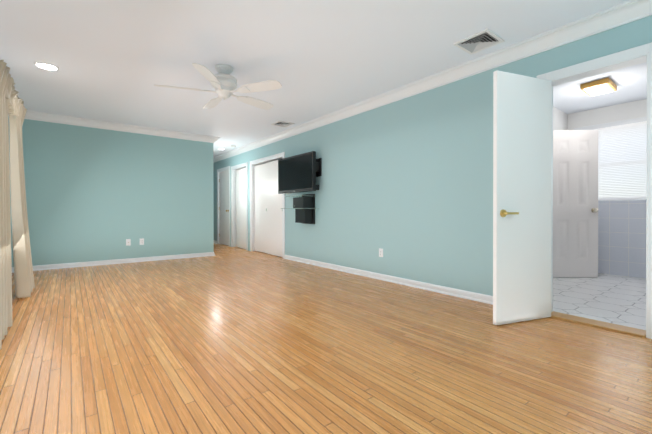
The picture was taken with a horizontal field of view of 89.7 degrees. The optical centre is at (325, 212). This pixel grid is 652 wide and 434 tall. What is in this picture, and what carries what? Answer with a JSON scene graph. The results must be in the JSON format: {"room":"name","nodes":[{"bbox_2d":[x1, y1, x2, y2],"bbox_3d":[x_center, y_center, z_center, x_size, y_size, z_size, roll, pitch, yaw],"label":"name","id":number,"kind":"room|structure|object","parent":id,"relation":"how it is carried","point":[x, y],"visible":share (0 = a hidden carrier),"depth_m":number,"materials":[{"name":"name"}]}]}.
{"room":"empty bedroom","nodes":[
{"label":"empty bedroom","id":0,"kind":"room"},
{"bbox_2d":[8,116,11,262],"bbox_3d":[-2.477,-0.312,1.925,0.120,2.440,7.690,0,0,-38],"label":"wall","id":1,"kind":"structure","parent":0,"point":[8,116],"depth_m":4.90,"materials":[{"name":"teal"}]},
{"bbox_2d":[0,60,34,348],"bbox_3d":[-2.903,-0.157,2.881,0.384,2.095,2.240,0,0,-38],"label":"curtain","id":2,"kind":"object","parent":1,"relation":"hanging from","point":[12,177],"visible":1,"depth_m":3.36,"materials":[{"name":"fabric"}]},
{"bbox_2d":[12,119,207,266],"bbox_3d":[-3.618,-0.325,5.839,2.910,2.440,0.120,0,0,-38],"label":"wall","id":3,"kind":"structure","parent":0,"point":[89,191],"depth_m":5.67,"materials":[{"name":"teal paint"}]},
{"bbox_2d":[24,110,215,143],"bbox_3d":[-3.454,-1.487,5.820,2.910,0.116,0.106,0,0,-38],"label":"crown molding","id":4,"kind":"structure","parent":3,"relation":"attached to","point":[31,115],"depth_m":5.65,"materials":[{"name":"white wood"}]},
{"bbox_2d":[33,252,213,270],"bbox_3d":[-3.501,0.856,5.840,2.970,0.078,0.030,0,0,-38],"label":"baseboard","id":5,"kind":"structure","parent":3,"relation":"attached to","point":[155,258],"depth_m":5.72,"materials":[{"name":"white wood"}]},
{"bbox_2d":[126,239,130,245],"bbox_3d":[-3.518,0.530,5.836,0.070,0.115,0.012,0,0,-38],"label":"electrical outlet","id":6,"kind":"object","parent":3,"relation":"attached to","point":[128,242],"visible":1,"depth_m":5.84,"materials":[{"name":"white plastic"}]},
{"bbox_2d":[208,143,215,251],"bbox_3d":[-3.395,-0.333,8.045,0.120,2.440,3.320,0,0,-38],"label":"wall","id":7,"kind":"structure","parent":0,"point":[211,166],"depth_m":6.75,"materials":[{"name":"teal"}]},
{"bbox_2d":[0,0,646,156],"bbox_3d":[-0.712,-1.593,5.335,7.110,0.100,10.890,0,0,-38],"label":"ceiling","id":8,"kind":"structure","parent":0,"point":[115,61],"depth_m":3.15,"materials":[{"name":"white paint"}]},
{"bbox_2d":[34,62,58,70],"bbox_3d":[-2.930,-1.532,3.440,0.206,0.027,0.206,0,0,-38],"label":"recessed light","id":9,"kind":"object","parent":8,"relation":"in","point":[47,66],"visible":1,"depth_m":3.42,"materials":[{"name":"white"}]},
{"bbox_2d":[154,63,281,109],"bbox_3d":[-1.097,-1.365,3.520,1.287,0.345,1.252,0,0,-38],"label":"fan","id":10,"kind":"object","parent":8,"relation":"hanging from","point":[223,82],"visible":1,"depth_m":3.39,"materials":[{"name":"white plastic"}]},
{"bbox_2d":[271,120,294,127],"bbox_3d":[-0.752,-1.537,5.703,0.300,0.014,0.300,0,0,-38],"label":"ceiling vent","id":11,"kind":"object","parent":8,"relation":"in","point":[282,123],"visible":1,"depth_m":5.70,"materials":[{"name":"white metal"}]},
{"bbox_2d":[453,28,504,54],"bbox_3d":[1.373,-1.528,2.948,0.310,0.014,0.310,0,0,-38],"label":"ceiling vent","id":12,"kind":"object","parent":8,"relation":"in","point":[480,41],"visible":0.98,"depth_m":2.94,"materials":[{"name":"white metal"}]},
{"bbox_2d":[580,78,616,95],"bbox_3d":[3.287,-1.502,3.951,0.400,0.072,0.260,0,0,-38],"label":"bathroom ceiling light","id":13,"kind":"object","parent":8,"relation":"attached to","point":[600,86],"visible":1,"depth_m":3.88,"materials":[{"name":"gold metal"}]},
{"bbox_2d":[0,243,651,433],"bbox_3d":[-1.570,0.949,4.672,4.930,0.100,10.890,0,0,-38],"label":"floor","id":14,"kind":"structure","parent":0,"point":[226,339],"depth_m":2.03,"materials":[{"name":"brown wood"}]},
{"bbox_2d":[551,311,645,337],"bbox_3d":[2.180,0.898,2.664,0.160,0.016,0.623,0,0,-38],"label":"threshold","id":15,"kind":"object","parent":14,"relation":"on","point":[606,325],"visible":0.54,"depth_m":2.61,"materials":[{"name":"brown wood"}]},
{"bbox_2d":[216,15,651,295],"bbox_3d":[-0.243,-0.325,5.706,0.060,2.440,10.890,0,0,-38],"label":"wall","id":16,"kind":"structure","parent":0,"point":[406,185],"depth_m":3.94,"materials":[{"name":"teal paint"}]},
{"bbox_2d":[219,170,228,245],"bbox_3d":[-2.782,-0.128,8.895,0.108,2.000,0.764,0,0,-38],"label":"hall door","id":17,"kind":"structure","parent":16,"relation":"in","point":[223,207],"depth_m":8.89,"materials":[{"name":"white wood"}]},
{"bbox_2d":[236,168,245,248],"bbox_3d":[-2.068,-0.098,8.077,0.072,1.946,0.737,0,0,-38],"label":"closet doors","id":18,"kind":"structure","parent":16,"relation":"in","point":[240,208],"depth_m":8.03,"materials":[{"name":"white wood"}]},
{"bbox_2d":[254,160,281,256],"bbox_3d":[-1.229,-0.094,7.005,0.072,1.946,1.374,0,0,-38],"label":"closet doors","id":19,"kind":"structure","parent":16,"relation":"in","point":[268,217],"depth_m":6.97,"materials":[{"name":"white wood"}]},
{"bbox_2d":[281,194,317,223],"bbox_3d":[-0.455,-0.062,5.636,0.359,0.515,0.660,0,0,-38],"label":"shelf","id":20,"kind":"object","parent":16,"relation":"attached to","point":[305,214],"visible":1,"depth_m":5.56,"materials":[{"name":"glass"}]},
{"bbox_2d":[278,151,321,193],"bbox_3d":[-0.490,-0.677,5.817,0.188,0.645,1.130,0,0,-38],"label":"tv","id":21,"kind":"object","parent":16,"relation":"attached to","point":[299,173],"visible":1,"depth_m":5.62,"materials":[{"name":"black plastic"}]},
{"bbox_2d":[379,248,382,256],"bbox_3d":[0.737,0.540,4.400,0.009,0.115,0.070,0,0,-38],"label":"electrical outlet","id":22,"kind":"object","parent":16,"relation":"attached to","point":[380,252],"visible":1,"depth_m":4.40,"materials":[{"name":"white plastic"}]},
{"bbox_2d":[284,255,492,304],"bbox_3d":[0.535,0.860,4.643,0.030,0.078,4.350,0,0,-38],"label":"baseboard","id":23,"kind":"structure","parent":16,"relation":"attached to","point":[478,297],"depth_m":4.07,"materials":[{"name":"white wood"}]},
{"bbox_2d":[213,0,651,162],"bbox_3d":[-0.309,-1.487,5.651,0.106,0.116,10.650,0,0,-38],"label":"crown molding","id":24,"kind":"structure","parent":16,"relation":"attached to","point":[629,11],"depth_m":3.20,"materials":[{"name":"white wood"}]},
{"bbox_2d":[217,42,651,338],"bbox_3d":[-0.735,-0.203,5.353,6.890,2.200,9.040,0,0,-38],"label":"door frame","id":25,"kind":"structure","parent":16,"relation":"attached to","point":[621,59],"depth_m":2.71,"materials":[{"name":"white wood"}]},
{"bbox_2d":[493,70,551,324],"bbox_3d":[1.640,-0.116,2.746,0.622,2.028,0.255,0,0,-38],"label":"bathroom door","id":26,"kind":"structure","parent":16,"relation":"in","point":[522,135],"depth_m":2.70,"materials":[{"name":"painted wood"},{"name":"brass"}]},
{"bbox_2d":[239,99,646,200],"bbox_3d":[-0.196,-0.325,5.743,0.060,2.440,10.890,0,0,-38],"label":"wall","id":27,"kind":"structure","parent":0,"point":[608,114],"depth_m":2.63,"materials":[{"name":"white paint"}]},
{"bbox_2d":[553,130,598,277],"bbox_3d":[3.392,-0.121,4.499,0.552,2.018,0.480,0,0,-38],"label":"bathroom door","id":28,"kind":"structure","parent":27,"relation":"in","point":[575,203],"depth_m":4.49,"materials":[{"name":"painted wood"},{"name":"satin nickel"}]},
{"bbox_2d":[598,125,645,200],"bbox_3d":[4.344,-0.701,4.533,0.040,1.060,1.350,0,0,-38],"label":"bathroom window","id":29,"kind":"structure","parent":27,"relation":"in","point":[621,200],"depth_m":4.69,"materials":[{"name":"white"}]},
{"bbox_2d":[594,121,646,199],"bbox_3d":[4.278,-0.705,4.482,0.032,1.046,1.342,0,0,-38],"label":"window blinds","id":30,"kind":"object","parent":29,"relation":"attached to","point":[638,134],"visible":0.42,"depth_m":4.61,"materials":[{"name":"white plastic"}]},
{"bbox_2d":[598,200,645,277],"bbox_3d":[4.512,0.366,4.224,0.019,1.068,2.350,0,0,-38],"label":"wall tile","id":31,"kind":"structure","parent":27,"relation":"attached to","point":[621,238],"depth_m":4.63,"materials":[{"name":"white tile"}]},
{"bbox_2d":[553,273,645,329],"bbox_3d":[3.485,0.950,3.422,2.870,0.106,2.590,0,0,-38],"label":"floor","id":32,"kind":"structure","parent":0,"point":[615,299],"depth_m":3.42,"materials":[{"name":"white tile"}]}
]}

